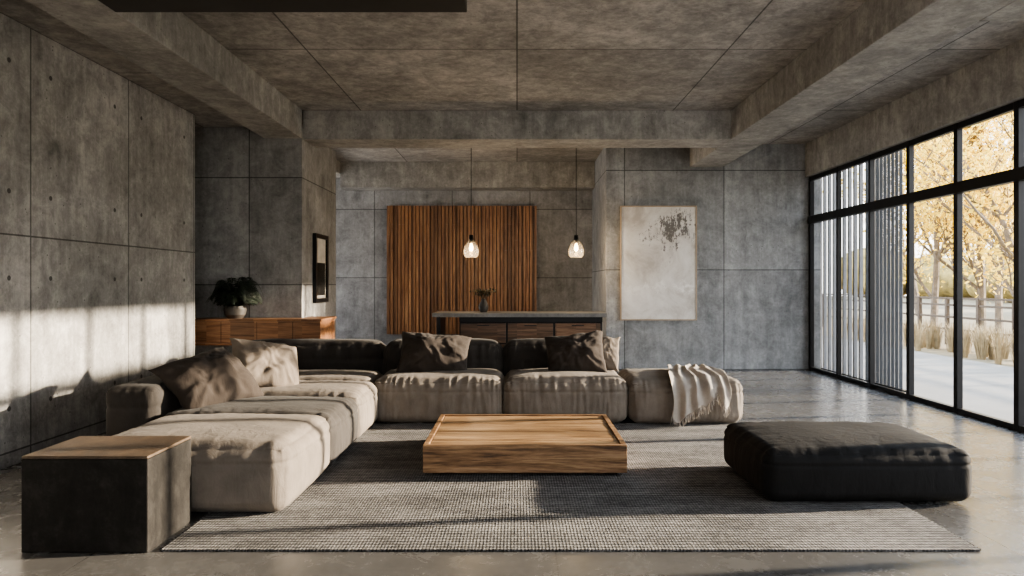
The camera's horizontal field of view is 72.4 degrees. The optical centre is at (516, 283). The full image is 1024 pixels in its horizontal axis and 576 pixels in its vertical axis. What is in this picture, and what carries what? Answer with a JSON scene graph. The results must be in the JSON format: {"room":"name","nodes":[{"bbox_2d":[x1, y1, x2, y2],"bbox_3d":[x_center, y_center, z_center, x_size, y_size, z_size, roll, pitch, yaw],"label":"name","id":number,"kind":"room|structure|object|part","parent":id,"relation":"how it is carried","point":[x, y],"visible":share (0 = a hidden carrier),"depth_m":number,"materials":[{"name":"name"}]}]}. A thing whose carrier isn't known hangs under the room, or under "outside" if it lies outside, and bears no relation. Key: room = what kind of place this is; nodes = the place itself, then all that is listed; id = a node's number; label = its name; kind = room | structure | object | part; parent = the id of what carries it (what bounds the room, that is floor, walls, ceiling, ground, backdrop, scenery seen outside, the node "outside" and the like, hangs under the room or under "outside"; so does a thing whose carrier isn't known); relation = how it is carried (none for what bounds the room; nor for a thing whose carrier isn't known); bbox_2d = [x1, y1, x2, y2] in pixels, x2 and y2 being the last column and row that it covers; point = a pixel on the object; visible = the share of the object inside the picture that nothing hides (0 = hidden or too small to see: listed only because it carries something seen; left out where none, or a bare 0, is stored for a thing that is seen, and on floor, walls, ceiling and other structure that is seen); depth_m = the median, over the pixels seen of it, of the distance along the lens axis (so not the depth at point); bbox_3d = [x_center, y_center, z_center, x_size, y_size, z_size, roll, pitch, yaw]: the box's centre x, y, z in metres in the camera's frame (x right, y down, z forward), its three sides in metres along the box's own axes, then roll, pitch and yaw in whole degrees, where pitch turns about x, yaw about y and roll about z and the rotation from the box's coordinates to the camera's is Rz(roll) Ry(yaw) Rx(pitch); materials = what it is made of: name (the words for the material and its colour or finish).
{"room":"living room","nodes":[
{"label":"living room","id":0,"kind":"room"},
{"bbox_2d":[0,12,194,469],"bbox_3d":[-4.020,-0.325,2.730,0.260,3.450,11.460,0,0,0],"label":"wall","id":1,"kind":"structure","parent":0,"point":[97,167],"depth_m":6.24,"materials":[{"name":"concrete"}]},
{"bbox_2d":[0,0,339,177],"bbox_3d":[-4.750,-2.275,5.275,2.900,0.450,16.950,0,0,0],"label":"ceiling","id":2,"kind":"structure","parent":0,"point":[22,11],"depth_m":6.39,"materials":[{"name":"grey concrete"}]},
{"bbox_2d":[195,127,335,354],"bbox_3d":[-4.505,-0.325,10.010,3.390,3.450,1.720,0,0,0],"label":"wall","id":3,"kind":"structure","parent":0,"point":[260,202],"depth_m":9.15,"materials":[{"name":"grey concrete"}]},
{"bbox_2d":[195,316,335,345],"bbox_3d":[-3.300,0.605,9.130,1.700,0.330,0.740,0,0,0],"label":"console","id":4,"kind":"object","parent":3,"relation":"attached to","point":[208,331],"visible":0.67,"depth_m":8.79,"materials":[{"name":"brown wood"}]},
{"bbox_2d":[206,277,263,318],"bbox_3d":[-3.588,0.172,8.904,0.707,0.535,0.466,0,0,0],"label":"potted fern","id":5,"kind":"object","parent":4,"relation":"on","point":[232,297],"visible":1,"depth_m":8.85,"materials":[{"name":"green plant"}]},
{"bbox_2d":[313,233,328,302],"bbox_3d":[-2.784,-0.220,9.940,0.049,0.960,0.640,0,0,0],"label":"framed picture","id":6,"kind":"object","parent":3,"relation":"attached to","point":[320,242],"visible":1,"depth_m":9.93,"materials":[{"name":"wood"}]},
{"bbox_2d":[98,0,466,11],"bbox_3d":[-1.580,-2.090,4.700,2.460,0.380,0.400,0,0,0],"label":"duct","id":7,"kind":"object","parent":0,"point":[116,5],"depth_m":4.78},
{"bbox_2d":[336,178,591,345],"bbox_3d":[-2.375,-0.325,13.625,7.650,3.450,0.250,0,0,0],"label":"wall alcove","id":8,"kind":"structure","parent":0,"point":[564,274],"depth_m":13.50,"materials":[{"name":"concrete"}]},
{"bbox_2d":[387,206,536,333],"bbox_3d":[-1.063,-0.270,13.435,2.874,2.460,0.128,0,0,0],"label":"panel","id":9,"kind":"object","parent":8,"relation":"attached to","point":[431,266],"visible":0.84,"depth_m":13.38,"materials":[{"name":"brown wood"}]},
{"bbox_2d":[0,370,1023,575],"bbox_3d":[-0.625,1.500,5.275,11.150,0.200,16.950,0,0,0],"label":"floor","id":10,"kind":"structure","parent":0,"point":[991,519],"depth_m":3.62,"materials":[{"name":"concrete"}]},
{"bbox_2d":[21,436,190,552],"bbox_3d":[-2.250,1.147,3.885,0.660,0.504,0.490,0,0,0],"label":"side table","id":11,"kind":"object","parent":10,"relation":"on","point":[80,494],"visible":1,"depth_m":3.64,"materials":[{"name":"dark stone"},{"name":"wood"}]},
{"bbox_2d":[432,311,606,346],"bbox_3d":[0.040,0.920,10.925,2.640,0.960,0.750,0,0,0],"label":"kitchen island","id":12,"kind":"object","parent":10,"relation":"on","point":[502,327],"visible":0.55,"depth_m":10.65,"materials":[{"name":"wood"}]},
{"bbox_2d":[470,288,496,311],"bbox_3d":[-0.519,0.247,10.890,0.404,0.384,0.284,0,0,10],"label":"flower vase","id":13,"kind":"object","parent":12,"relation":"on","point":[483,306],"visible":0.98,"depth_m":10.85,"materials":[{"name":"ceramic"}]},
{"bbox_2d":[159,423,980,551],"bbox_3d":[0.280,1.394,5.320,4.320,0.012,3.320,0,0,0],"label":"area rug","id":14,"kind":"object","parent":10,"relation":"on","point":[678,491],"visible":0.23,"depth_m":4.20,"materials":[{"name":"grey carpet"}]},
{"bbox_2d":[106,338,742,511],"bbox_3d":[-0.442,1.002,6.186,5.445,0.769,4.089,0,0,0],"label":"sectional sofa","id":15,"kind":"object","parent":14,"relation":"on","point":[254,454],"visible":0.75,"depth_m":6.54,"materials":[{"name":"beige fabric"}]},
{"bbox_2d":[148,347,263,408],"bbox_3d":[-2.520,0.813,5.744,0.484,0.537,0.765,0,0,30],"label":"throw pillow","id":16,"kind":"object","parent":15,"relation":"on","point":[213,376],"visible":0.84,"depth_m":5.58,"materials":[{"name":"brown fabric"}]},
{"bbox_3d":[-2.000,1.158,4.690,1.315,0.457,1.096,0,0,0],"label":"seat","id":17,"kind":"part","parent":15,"relation":"part of","materials":[{"name":"beige fabric"}]},
{"bbox_3d":[-2.050,1.167,5.670,1.386,0.440,0.947,0,0,0],"label":"seat","id":18,"kind":"part","parent":15,"relation":"part of","materials":[{"name":"grey fabric"}]},
{"bbox_2d":[229,338,298,386],"bbox_3d":[-2.340,0.769,6.515,0.707,0.535,0.410,0,0,-36],"label":"throw pillow","id":19,"kind":"object","parent":15,"relation":"on","point":[271,364],"visible":0.8,"depth_m":6.41,"materials":[{"name":"beige fabric"}]},
{"bbox_3d":[-2.050,1.159,6.559,1.388,0.455,0.886,0,0,0],"label":"seat","id":20,"kind":"part","parent":15,"relation":"part of","materials":[{"name":"beige fabric"}]},
{"bbox_3d":[-2.090,1.157,7.400,1.307,0.460,0.847,0,0,0],"label":"seat","id":21,"kind":"part","parent":15,"relation":"part of","materials":[{"name":"beige fabric"}]},
{"bbox_2d":[396,331,471,371],"bbox_3d":[-0.887,0.770,7.489,0.782,0.506,0.397,0,0,0],"label":"throw pillow","id":22,"kind":"object","parent":15,"relation":"on","point":[420,352],"visible":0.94,"depth_m":7.36,"materials":[{"name":"brown fabric"}]},
{"bbox_3d":[-0.795,1.148,7.360,1.365,0.479,0.956,0,0,0],"label":"seat","id":23,"kind":"part","parent":15,"relation":"part of","materials":[{"name":"beige fabric"}]},
{"bbox_3d":[0.485,1.147,7.360,1.303,0.479,0.954,0,0,0],"label":"seat","id":24,"kind":"part","parent":15,"relation":"part of","materials":[{"name":"beige fabric"}]},
{"bbox_2d":[544,330,606,372],"bbox_3d":[0.627,0.755,7.485,0.660,0.506,0.363,0,0,0],"label":"throw pillow","id":25,"kind":"object","parent":15,"relation":"on","point":[578,351],"visible":0.94,"depth_m":7.37,"materials":[{"name":"brown fabric"}]},
{"bbox_2d":[602,336,619,371],"bbox_3d":[0.903,0.761,7.604,0.423,0.375,0.213,0,0,12],"label":"throw pillow","id":26,"kind":"object","parent":15,"relation":"on","point":[610,345],"visible":0.38,"depth_m":7.52,"materials":[{"name":"beige fabric"}]},
{"bbox_3d":[1.681,1.157,7.400,1.192,0.460,1.072,0,0,0],"label":"seat","id":27,"kind":"part","parent":15,"relation":"part of","materials":[{"name":"beige fabric"}]},
{"bbox_2d":[667,364,730,425],"bbox_3d":[1.786,1.117,7.193,0.602,0.530,0.846,0,0,0],"label":"throw blanket","id":28,"kind":"object","parent":15,"relation":"on","point":[694,386],"visible":1,"depth_m":6.83,"materials":[{"name":"fabric"}]},
{"bbox_2d":[423,414,626,473],"bbox_3d":[0.058,1.274,5.650,1.475,0.225,1.200,0,0,0],"label":"coffee table","id":29,"kind":"object","parent":14,"relation":"on","point":[457,443],"visible":1,"depth_m":5.07,"materials":[{"name":"brown wood"}]},
{"bbox_2d":[724,421,971,500],"bbox_3d":[2.230,1.202,4.880,1.375,0.370,1.016,0,0,0],"label":"ottoman","id":30,"kind":"object","parent":14,"relation":"on","point":[782,460],"visible":1,"depth_m":4.42,"materials":[{"name":"black fabric"}]},
{"bbox_2d":[182,0,1023,161],"bbox_3d":[0.825,-2.390,5.275,8.250,0.220,16.950,0,0,0],"label":"ceiling","id":31,"kind":"structure","parent":0,"point":[494,54],"depth_m":6.99,"materials":[{"name":"concrete"}]},
{"bbox_2d":[26,0,301,138],"bbox_3d":[-3.055,-2.090,3.075,0.490,0.380,12.150,0,0,0],"label":"beam","id":32,"kind":"structure","parent":31,"relation":"attached to","point":[170,46],"depth_m":6.21,"materials":[{"name":"concrete"}]},
{"bbox_2d":[340,162,594,190],"bbox_3d":[-0.925,-2.040,13.275,4.750,0.480,0.450,0,0,0],"label":"beam","id":33,"kind":"structure","parent":31,"relation":"attached to","point":[354,176],"depth_m":13.05,"materials":[{"name":"concrete"}]},
{"bbox_2d":[469,148,472,250],"bbox_3d":[-0.720,-1.347,11.000,0.250,1.865,0.250,0,0,0],"label":"pendant lamp","id":34,"kind":"object","parent":31,"relation":"hanging from","point":[471,235],"visible":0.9,"depth_m":11.00,"materials":[{"name":"black metal"}]},
{"bbox_2d":[303,110,730,147],"bbox_3d":[0.000,-2.090,9.485,5.620,0.380,0.590,0,0,0],"label":"cross beam","id":35,"kind":"structure","parent":31,"relation":"attached to","point":[321,128],"depth_m":9.19,"materials":[{"name":"concrete"}]},
{"bbox_2d":[574,148,577,250],"bbox_3d":[0.930,-1.347,11.000,0.250,1.865,0.250,0,0,0],"label":"pendant lamp","id":36,"kind":"object","parent":31,"relation":"hanging from","point":[576,235],"visible":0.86,"depth_m":11.00,"materials":[{"name":"black metal"}]},
{"bbox_2d":[690,0,1013,166],"bbox_3d":[3.075,-2.090,4.200,0.530,0.380,14.400,0,0,0],"label":"beam","id":37,"kind":"structure","parent":31,"relation":"attached to","point":[878,37],"depth_m":6.25,"materials":[{"name":"concrete"}]},
{"bbox_2d":[979,0,1023,20],"bbox_3d":[4.015,-2.090,4.860,1.350,0.380,0.420,0,0,0],"label":"beam","id":38,"kind":"structure","parent":31,"relation":"attached to","point":[1013,11],"depth_m":4.92,"materials":[{"name":"concrete"}]},
{"bbox_2d":[592,144,820,369],"bbox_3d":[3.200,-0.440,12.575,3.500,3.680,2.350,0,0,0],"label":"wall","id":39,"kind":"structure","parent":0,"point":[753,209],"depth_m":11.40,"materials":[{"name":"concrete"}]},
{"bbox_2d":[620,206,696,319],"bbox_3d":[2.300,-0.340,11.372,1.240,1.860,0.054,0,0,0],"label":"abstract painting","id":40,"kind":"object","parent":39,"relation":"attached to","point":[658,244],"visible":1,"depth_m":11.36,"materials":[{"name":"beige paint"}]},
{"bbox_2d":[805,38,1023,176],"bbox_3d":[4.820,-0.440,4.200,0.260,3.680,14.400,0,0,0],"label":"wall","id":41,"kind":"structure","parent":0,"point":[995,80],"depth_m":7.96,"materials":[{"name":"concrete"}]},
{"bbox_2d":[808,99,1023,432],"bbox_3d":[4.775,-0.170,6.250,0.090,3.138,10.300,0,0,0],"label":"window","id":42,"kind":"structure","parent":41,"relation":"in","point":[959,186],"depth_m":8.32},
{"bbox_2d":[821,150,905,391],"bbox_3d":[5.005,-0.265,10.735,0.070,3.390,3.430,0,0,0],"label":"vertical blinds","id":43,"kind":"object","parent":42,"relation":"attached to","point":[889,168],"visible":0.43,"depth_m":10.01,"materials":[{"name":"black metal"}]},
{"label":"outside","id":44,"kind":"structure","parent":0,"visible":0},
{"bbox_2d":[822,296,1012,366],"bbox_3d":[42.500,1.635,25.000,75.000,0.230,130.000,0,0,0],"label":"ground","id":45,"kind":"structure","parent":44,"point":[967,311],"depth_m":29.98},
{"bbox_2d":[822,335,1012,421],"bbox_3d":[6.730,1.475,8.000,3.540,0.090,28.000,0,0,0],"label":"patio","id":46,"kind":"structure","parent":45,"relation":"on","point":[987,387],"depth_m":10.27,"materials":[{"name":"grey concrete"}]},
{"bbox_2d":[822,112,1012,329],"bbox_3d":[12.265,-3.742,19.650,6.425,10.721,6.968,0,0,0],"label":"birch tree","id":47,"kind":"object","parent":45,"relation":"on","point":[981,290],"visible":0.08,"depth_m":19.83,"materials":[{"name":"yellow plant"}]},
{"bbox_2d":[822,293,1012,346],"bbox_3d":[10.840,0.925,23.500,0.080,1.190,31.000,0,0,0],"label":"fence","id":48,"kind":"object","parent":45,"relation":"on","point":[919,303],"visible":0.12,"depth_m":17.59,"materials":[{"name":"grey wood"}]},
{"bbox_2d":[852,139,1005,315],"bbox_3d":[19.682,-5.019,32.172,6.084,13.291,8.019,0,0,-16],"label":"birch tree","id":49,"kind":"object","parent":45,"relation":"on","point":[915,234],"visible":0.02,"depth_m":33.17,"materials":[{"name":"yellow plant"}]},
{"bbox_2d":[852,316,1012,364],"bbox_3d":[9.588,1.145,14.844,1.685,0.750,10.848,0,0,0],"label":"ornamental grass","id":50,"kind":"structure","parent":45,"relation":"on","point":[992,345],"depth_m":14.41,"materials":[{"name":"beige plant"}]},
{"bbox_2d":[852,248,1012,302],"bbox_3d":[44.399,-1.281,37.049,15.781,5.963,99.202,0,0,0],"label":"treeline","id":51,"kind":"object","parent":45,"relation":"on","point":[946,290],"visible":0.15,"depth_m":70.06,"materials":[{"name":"yellow plant"}]},
{"bbox_2d":[863,113,1012,325],"bbox_3d":[12.500,-2.629,19.548,4.922,8.487,5.047,0,0,0],"label":"birch tree","id":52,"kind":"object","parent":45,"relation":"on","point":[937,255],"visible":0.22,"depth_m":19.50,"materials":[{"name":"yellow plant"}]},
{"bbox_2d":[903,123,1012,302],"bbox_3d":[10.863,-1.946,16.625,5.542,7.108,5.600,0,0,0],"label":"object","id":53,"kind":"object","parent":45,"relation":"on","point":[1004,233],"visible":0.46,"depth_m":16.32,"materials":[{"name":"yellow plant"}]},
{"bbox_2d":[903,121,1012,269],"bbox_3d":[16.119,-4.232,26.512,7.749,11.696,6.182,0,0,0],"label":"birch tree","id":54,"kind":"object","parent":45,"relation":"on","point":[916,187],"visible":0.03,"depth_m":26.62,"materials":[{"name":"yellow plant"}]},
{"bbox_2d":[915,113,1012,331],"bbox_3d":[16.163,-3.034,23.598,5.718,9.286,5.632,0,0,0],"label":"birch tree","id":55,"kind":"object","parent":45,"relation":"on","point":[999,291],"visible":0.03,"depth_m":22.70,"materials":[{"name":"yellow plant"}]},
{"bbox_2d":[986,114,1012,265],"bbox_3d":[21.881,-4.358,30.636,6.243,11.926,8.564,0,0,0],"label":"birch tree","id":56,"kind":"object","parent":45,"relation":"on","point":[1009,114],"visible":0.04,"depth_m":29.50,"materials":[{"name":"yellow plant"}]}
]}

